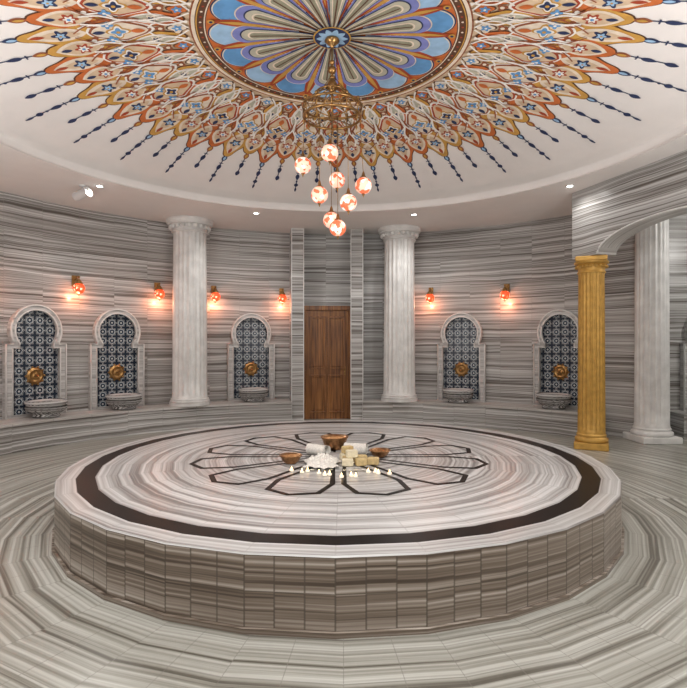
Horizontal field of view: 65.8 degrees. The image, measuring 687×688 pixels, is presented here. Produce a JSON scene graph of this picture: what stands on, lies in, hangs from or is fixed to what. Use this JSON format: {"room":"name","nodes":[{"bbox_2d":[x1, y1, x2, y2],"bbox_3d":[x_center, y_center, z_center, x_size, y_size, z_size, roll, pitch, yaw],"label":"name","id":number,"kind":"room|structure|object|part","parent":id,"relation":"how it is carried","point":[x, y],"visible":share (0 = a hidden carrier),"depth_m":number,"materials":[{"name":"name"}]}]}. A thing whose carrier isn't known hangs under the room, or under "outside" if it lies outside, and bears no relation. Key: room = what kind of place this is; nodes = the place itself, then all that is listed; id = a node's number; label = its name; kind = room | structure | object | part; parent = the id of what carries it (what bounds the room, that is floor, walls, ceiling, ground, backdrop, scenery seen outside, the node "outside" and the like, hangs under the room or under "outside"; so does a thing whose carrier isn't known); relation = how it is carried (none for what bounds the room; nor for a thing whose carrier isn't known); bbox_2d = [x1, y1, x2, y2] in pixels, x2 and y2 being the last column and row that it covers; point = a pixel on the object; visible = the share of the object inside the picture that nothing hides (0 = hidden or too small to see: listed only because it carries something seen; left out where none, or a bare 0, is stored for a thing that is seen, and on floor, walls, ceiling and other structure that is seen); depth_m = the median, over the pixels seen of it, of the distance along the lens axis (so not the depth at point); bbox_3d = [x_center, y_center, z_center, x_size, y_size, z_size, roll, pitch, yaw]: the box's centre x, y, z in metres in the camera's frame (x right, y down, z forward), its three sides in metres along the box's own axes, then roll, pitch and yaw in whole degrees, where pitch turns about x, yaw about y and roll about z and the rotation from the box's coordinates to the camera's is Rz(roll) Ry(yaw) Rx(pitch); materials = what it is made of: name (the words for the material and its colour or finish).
{"room":"spa","nodes":[
{"label":"spa","id":0,"kind":"room"},
{"bbox_2d":[0,191,634,436],"bbox_3d":[-0.183,-0.395,5.598,11.830,4.050,12.195,0,0,0],"label":"wall","id":1,"kind":"structure","parent":0,"point":[118,260],"depth_m":10.56,"materials":[{"name":"stone"}]},
{"bbox_2d":[72,275,84,295],"bbox_3d":[-4.653,-1.022,9.302,0.268,0.375,0.196,0,0,38],"label":"wall sconce","id":2,"kind":"object","parent":1,"relation":"attached to","point":[78,287],"visible":1,"depth_m":9.24,"materials":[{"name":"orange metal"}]},
{"bbox_3d":[-4.625,-0.970,9.279,0.196,0.196,0.196,0,0,38],"label":"mosaic globe","id":3,"kind":"part","parent":2,"relation":"part of","materials":[{"name":"red glass"}]},
{"bbox_2d":[154,282,164,300],"bbox_3d":[-3.595,-1.022,10.336,0.196,0.375,0.268,0,0,-37],"label":"wall sconce","id":4,"kind":"object","parent":1,"relation":"attached to","point":[159,293],"visible":1,"depth_m":10.26,"materials":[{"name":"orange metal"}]},
{"bbox_3d":[-3.573,-0.970,10.307,0.196,0.196,0.196,0,0,-37],"label":"mosaic globe","id":5,"kind":"part","parent":4,"relation":"part of","materials":[{"name":"red glass"}]},
{"bbox_2d":[211,286,219,302],"bbox_3d":[-2.644,-1.022,10.926,0.196,0.375,0.268,0,0,-26],"label":"wall sconce","id":6,"kind":"object","parent":1,"relation":"attached to","point":[215,296],"visible":1,"depth_m":10.84,"materials":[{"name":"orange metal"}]},
{"bbox_3d":[-2.628,-0.970,10.894,0.196,0.196,0.196,0,0,-26],"label":"mosaic globe","id":7,"kind":"part","parent":6,"relation":"part of","materials":[{"name":"red glass"}]},
{"bbox_2d":[278,288,286,304],"bbox_3d":[-1.317,-1.022,11.398,0.196,0.375,0.268,0,0,-13],"label":"wall sconce","id":8,"kind":"object","parent":1,"relation":"attached to","point":[282,298],"visible":1,"depth_m":11.31,"materials":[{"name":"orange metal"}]},
{"bbox_3d":[-1.309,-0.970,11.363,0.196,0.196,0.196,0,0,-13],"label":"mosaic globe","id":9,"kind":"part","parent":8,"relation":"part of","materials":[{"name":"red glass"}]},
{"bbox_2d":[290,228,303,420],"bbox_3d":[-1.002,-0.395,11.338,0.266,4.050,0.530,0,0,-10],"label":"trim","id":10,"kind":"structure","parent":1,"relation":"attached to","point":[296,234],"depth_m":11.09,"materials":[{"name":"stone"}]},
{"bbox_2d":[304,306,350,418],"bbox_3d":[-0.354,0.400,11.557,1.160,2.460,0.145,0,0,-3],"label":"door","id":11,"kind":"structure","parent":1,"relation":"in","point":[327,329],"depth_m":11.54,"materials":[{"name":"brown wood"}]},
{"bbox_2d":[351,229,362,419],"bbox_3d":[0.295,-0.395,11.418,0.266,4.050,0.530,0,0,3],"label":"trim","id":12,"kind":"structure","parent":1,"relation":"attached to","point":[356,234],"depth_m":11.16,"materials":[{"name":"stone"}]},
{"bbox_2d":[425,287,434,303],"bbox_3d":[1.837,-1.022,11.255,0.196,0.375,0.268,0,0,18],"label":"wall sconce","id":13,"kind":"object","parent":1,"relation":"attached to","point":[429,298],"visible":1,"depth_m":11.16,"materials":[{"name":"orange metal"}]},
{"bbox_3d":[1.826,-0.970,11.221,0.196,0.196,0.196,0,0,18],"label":"mosaic globe","id":14,"kind":"part","parent":13,"relation":"part of","materials":[{"name":"red glass"}]},
{"bbox_2d":[500,284,509,301],"bbox_3d":[3.230,-1.022,10.592,0.196,0.375,0.268,0,0,33],"label":"wall sconce","id":15,"kind":"object","parent":1,"relation":"attached to","point":[505,294],"visible":1,"depth_m":10.51,"materials":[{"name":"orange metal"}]},
{"bbox_3d":[3.210,-0.970,10.562,0.196,0.196,0.196,0,0,33],"label":"mosaic globe","id":16,"kind":"part","parent":15,"relation":"part of","materials":[{"name":"red glass"}]},
{"bbox_2d":[0,419,686,687],"bbox_3d":[0.000,1.705,5.600,26.000,0.150,26.000,0,0,0],"label":"floor","id":17,"kind":"structure","parent":0,"point":[628,629],"depth_m":2.98,"materials":[{"name":"stone"}]},
{"bbox_2d":[0,399,291,455],"bbox_3d":[-4.200,1.410,7.866,2.615,0.440,9.378,0,0,28],"label":"bench","id":18,"kind":"object","parent":17,"relation":"on","point":[22,434],"visible":0.89,"depth_m":9.47,"materials":[{"name":"grey stone"}]},
{"bbox_2d":[2,305,67,418],"bbox_3d":[-4.864,0.268,8.663,0.675,1.843,1.000,0,0,32],"label":"fountain","id":19,"kind":"object","parent":18,"relation":"on","point":[34,361],"visible":1,"depth_m":8.75,"materials":[{"name":"tile"}]},
{"bbox_2d":[25,366,44,385],"bbox_3d":[-5.078,0.529,8.798,0.155,0.321,0.336,0,0,32],"label":"tap","id":20,"kind":"object","parent":19,"relation":"on","point":[34,375],"depth_m":8.80,"materials":[{"name":"gold metal"}]},
{"bbox_3d":[-5.139,0.291,8.836,0.004,1.715,0.770,0,0,32],"label":"tile panel","id":21,"kind":"part","parent":19,"relation":"part of","materials":[{"name":"blue tile"}]},
{"bbox_2d":[24,398,67,418],"bbox_3d":[-4.845,1.052,8.651,0.630,0.275,0.630,0,0,32],"label":"basin","id":22,"kind":"object","parent":19,"relation":"in","point":[38,408],"depth_m":8.48,"materials":[{"name":"stone"}]},
{"bbox_2d":[89,309,144,409],"bbox_3d":[-4.021,0.268,9.706,1.000,1.843,0.675,0,0,-44],"label":"fountain","id":23,"kind":"object","parent":18,"relation":"on","point":[116,356],"visible":1,"depth_m":9.87,"materials":[{"name":"tile"}]},
{"bbox_2d":[108,364,125,380],"bbox_3d":[-4.199,0.529,9.887,0.336,0.321,0.155,0,0,-44],"label":"tap","id":24,"kind":"object","parent":23,"relation":"on","point":[116,372],"depth_m":9.91,"materials":[{"name":"metal"}]},
{"bbox_3d":[-4.249,0.291,9.939,0.770,1.715,0.002,0,0,-44],"label":"tile panel","id":25,"kind":"part","parent":23,"relation":"part of","materials":[{"name":"blue tile"}]},
{"bbox_2d":[105,393,141,409],"bbox_3d":[-4.006,1.052,9.690,0.630,0.275,0.630,0,0,-44],"label":"basin","id":26,"kind":"object","parent":23,"relation":"in","point":[116,401],"depth_m":9.50,"materials":[{"name":"stone"}]},
{"bbox_2d":[166,215,212,406],"bbox_3d":[-3.021,-0.616,10.434,0.898,3.609,0.898,0,0,-32],"label":"fluted column","id":27,"kind":"structure","parent":18,"relation":"on","point":[189,320],"depth_m":10.17,"materials":[{"name":"white stone"}]},
{"bbox_2d":[227,313,274,401],"bbox_3d":[-1.871,0.268,11.034,1.000,1.843,0.675,0,0,-19],"label":"fountain","id":28,"kind":"object","parent":18,"relation":"on","point":[251,354],"visible":1,"depth_m":11.31,"materials":[{"name":"tile"}]},
{"bbox_2d":[243,361,258,375],"bbox_3d":[-1.954,0.529,11.274,0.336,0.321,0.155,0,0,-19],"label":"tap","id":29,"kind":"object","parent":28,"relation":"on","point":[250,368],"depth_m":11.31,"materials":[{"name":"metal"}]},
{"bbox_3d":[-1.977,0.291,11.342,0.770,1.715,0.002,0,0,-19],"label":"tile panel","id":30,"kind":"part","parent":28,"relation":"part of","materials":[{"name":"blue tile"}]},
{"bbox_2d":[238,387,268,401],"bbox_3d":[-1.864,1.052,11.013,0.630,0.275,0.630,0,0,-19],"label":"basin","id":31,"kind":"object","parent":28,"relation":"in","point":[248,394],"depth_m":10.82,"materials":[{"name":"stone"}]},
{"bbox_2d":[51,420,623,638],"bbox_3d":[-0.045,1.403,5.600,5.340,0.453,5.340,0,0,0],"label":"platform","id":32,"kind":"object","parent":17,"relation":"on","point":[211,528],"visible":0.88,"depth_m":3.51,"materials":[{"name":"stone"}]},
{"bbox_2d":[279,452,301,463],"bbox_3d":[-0.520,1.134,5.240,0.230,0.084,0.230,0,0,0],"label":"copper bowl","id":33,"kind":"object","parent":32,"relation":"on","point":[290,457],"visible":1,"depth_m":5.19,"materials":[{"name":"brown metal"}]},
{"bbox_2d":[306,443,330,454],"bbox_3d":[-0.267,1.110,5.574,0.240,0.114,0.124,0,0,38],"label":"rolled towel","id":34,"kind":"object","parent":32,"relation":"on","point":[314,449],"visible":0.91,"depth_m":5.54,"materials":[{"name":"white fabric"}]},
{"bbox_2d":[303,453,340,468],"bbox_3d":[-0.210,1.113,5.180,0.368,0.102,0.506,0,0,0],"label":"towel","id":35,"kind":"object","parent":32,"relation":"on","point":[322,460],"visible":1,"depth_m":5.09,"materials":[{"name":"white fabric"}]},
{"bbox_2d":[317,470,331,475],"bbox_3d":[-0.166,1.155,4.669,0.131,0.042,0.184,0,0,5],"label":"candles","id":36,"kind":"object","parent":32,"relation":"on","point":[324,474],"depth_m":4.76,"materials":[{"name":"wax"}]},
{"bbox_2d":[320,434,348,449],"bbox_3d":[-0.100,1.104,5.940,0.319,0.144,0.319,0,0,0],"label":"copper bowl","id":37,"kind":"object","parent":32,"relation":"on","point":[335,441],"visible":0.91,"depth_m":5.85,"materials":[{"name":"brown metal"}]},
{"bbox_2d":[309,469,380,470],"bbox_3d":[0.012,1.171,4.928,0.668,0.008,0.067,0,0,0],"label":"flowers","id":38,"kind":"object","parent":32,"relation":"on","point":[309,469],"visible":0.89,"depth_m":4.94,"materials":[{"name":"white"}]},
{"bbox_2d":[344,442,367,453],"bbox_3d":[0.131,1.110,5.655,0.240,0.114,0.124,0,0,16],"label":"rolled towel","id":39,"kind":"object","parent":32,"relation":"on","point":[362,448],"visible":0.62,"depth_m":5.60,"materials":[{"name":"white fabric"}]},
{"bbox_2d":[340,445,378,466],"bbox_3d":[0.155,1.105,5.265,0.390,0.141,0.365,0,0,0],"label":"bars","id":40,"kind":"object","parent":32,"relation":"on","point":[348,454],"visible":1,"depth_m":5.14,"materials":[{"name":"beige wax"}]},
{"bbox_2d":[366,468,380,473],"bbox_3d":[0.269,1.155,4.743,0.125,0.042,0.186,0,0,5],"label":"candles","id":41,"kind":"object","parent":32,"relation":"on","point":[368,471],"depth_m":4.84,"materials":[{"name":"wax"}]},
{"bbox_2d":[369,448,390,457],"bbox_3d":[0.380,1.139,5.540,0.230,0.074,0.230,0,0,0],"label":"copper bowl","id":42,"kind":"object","parent":32,"relation":"on","point":[377,452],"visible":0.99,"depth_m":5.49,"materials":[{"name":"brown metal"}]},
{"bbox_2d":[363,398,577,436],"bbox_3d":[2.524,1.410,10.533,4.740,0.440,1.078,0,0,27],"label":"bench","id":43,"kind":"object","parent":17,"relation":"on","point":[493,415],"visible":0.81,"depth_m":10.41,"materials":[{"name":"grey stone"}]},
{"bbox_2d":[378,224,420,401],"bbox_3d":[1.175,-0.616,11.178,0.898,3.609,0.898,0,0,12],"label":"fluted column","id":44,"kind":"structure","parent":43,"relation":"on","point":[398,239],"depth_m":10.91,"materials":[{"name":"white stone"}]},
{"bbox_2d":[437,313,485,402],"bbox_3d":[2.347,0.268,10.847,1.000,1.843,0.675,0,0,24],"label":"fountain","id":45,"kind":"object","parent":43,"relation":"on","point":[461,356],"visible":1,"depth_m":11.10,"materials":[{"name":"tile"}]},
{"bbox_2d":[442,388,473,402],"bbox_3d":[2.338,1.052,10.826,0.630,0.275,0.630,0,0,24],"label":"basin","id":46,"kind":"object","parent":45,"relation":"in","point":[453,395],"depth_m":10.63,"materials":[{"name":"stone"}]},
{"bbox_3d":[2.480,0.291,11.143,0.770,1.715,0.004,0,0,24],"label":"tile panel","id":47,"kind":"part","parent":45,"relation":"part of","materials":[{"name":"blue tile"}]},
{"bbox_2d":[454,362,469,376],"bbox_3d":[2.450,0.529,11.078,0.336,0.321,0.155,0,0,24],"label":"tap","id":48,"kind":"object","parent":45,"relation":"on","point":[461,369],"depth_m":11.11,"materials":[{"name":"gold metal"}]},
{"bbox_2d":[533,309,577,409],"bbox_3d":[3.898,0.268,9.824,1.000,1.843,0.675,0,0,43],"label":"fountain","id":49,"kind":"object","parent":43,"relation":"on","point":[555,356],"visible":0.93,"depth_m":10.05,"materials":[{"name":"tile"}]},
{"bbox_2d":[536,392,571,409],"bbox_3d":[3.882,1.052,9.807,0.630,0.275,0.630,0,0,43],"label":"basin","id":50,"kind":"object","parent":49,"relation":"in","point":[548,400],"depth_m":9.62,"materials":[{"name":"stone"}]},
{"bbox_2d":[552,364,568,379],"bbox_3d":[4.069,0.529,10.010,0.336,0.321,0.155,0,0,43],"label":"tap","id":51,"kind":"object","parent":49,"relation":"on","point":[559,371],"depth_m":10.03,"materials":[{"name":"gold metal"}]},
{"bbox_2d":[574,254,608,451],"bbox_3d":[3.895,0.135,8.339,0.500,2.990,0.500,0,0,26],"label":"gilded column","id":52,"kind":"structure","parent":17,"relation":"on","point":[591,426],"depth_m":8.18,"materials":[{"name":"gold metal"}]},
{"bbox_2d":[623,219,682,444],"bbox_3d":[5.180,-0.395,8.920,0.662,4.050,0.662,0,0,0],"label":"fluted column","id":53,"kind":"structure","parent":17,"relation":"on","point":[651,426],"depth_m":8.72,"materials":[{"name":"white stone"}]},
{"bbox_2d":[670,410,686,439],"bbox_3d":[7.350,1.410,9.290,3.100,0.440,0.500,0,0,0],"label":"bench","id":54,"kind":"object","parent":17,"relation":"on","point":[678,418],"visible":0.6,"depth_m":9.19,"materials":[{"name":"grey stone"}]},
{"bbox_2d":[680,321,686,410],"bbox_3d":[6.550,0.268,9.203,1.000,1.843,0.675,0,0,0],"label":"fountain","id":55,"kind":"object","parent":54,"relation":"on","point":[683,346],"visible":1,"depth_m":9.45,"materials":[{"name":"stone"}]},
{"bbox_2d":[0,0,686,233],"bbox_3d":[0.000,-2.845,5.600,25.000,0.850,25.000,0,0,0],"label":"ceiling","id":56,"kind":"structure","parent":0,"point":[40,159],"depth_m":7.80,"materials":[{"name":"paint"}]},
{"bbox_2d":[72,184,92,200],"bbox_3d":[-3.994,-2.304,8.097,0.294,0.231,0.207,0,0,0],"label":"ceiling spotlight","id":57,"kind":"object","parent":56,"relation":"attached to","point":[85,192],"depth_m":8.06,"materials":[{"name":"white metal"}]},
{"bbox_2d":[0,0,686,192],"bbox_3d":[-0.120,-2.962,5.600,7.480,0.605,7.480,0,0,0],"label":"mural","id":58,"kind":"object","parent":56,"relation":"attached to","point":[237,75],"depth_m":5.89,"materials":[{"name":"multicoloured paint"}]},
{"bbox_2d":[295,35,371,238],"bbox_3d":[-0.120,-2.155,5.600,0.644,2.120,0.644,0,0,-45],"label":"chandelier","id":59,"kind":"object","parent":58,"relation":"hanging from","point":[319,194],"visible":1,"depth_m":5.54,"materials":[{"name":"gold metal"}]},
{"bbox_2d":[572,150,686,258],"bbox_3d":[4.886,-1.889,5.233,0.372,1.063,7.000,0,0,-17],"label":"arch","id":60,"kind":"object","parent":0,"point":[605,214],"depth_m":7.52,"materials":[{"name":"stone"}]},
{"bbox_2d":[669,214,686,409],"bbox_3d":[7.100,-0.395,9.550,4.200,4.050,0.001,0,0,0],"label":"wall","id":61,"kind":"structure","parent":0,"point":[677,225],"depth_m":9.55,"materials":[{"name":"stone"}]}
]}

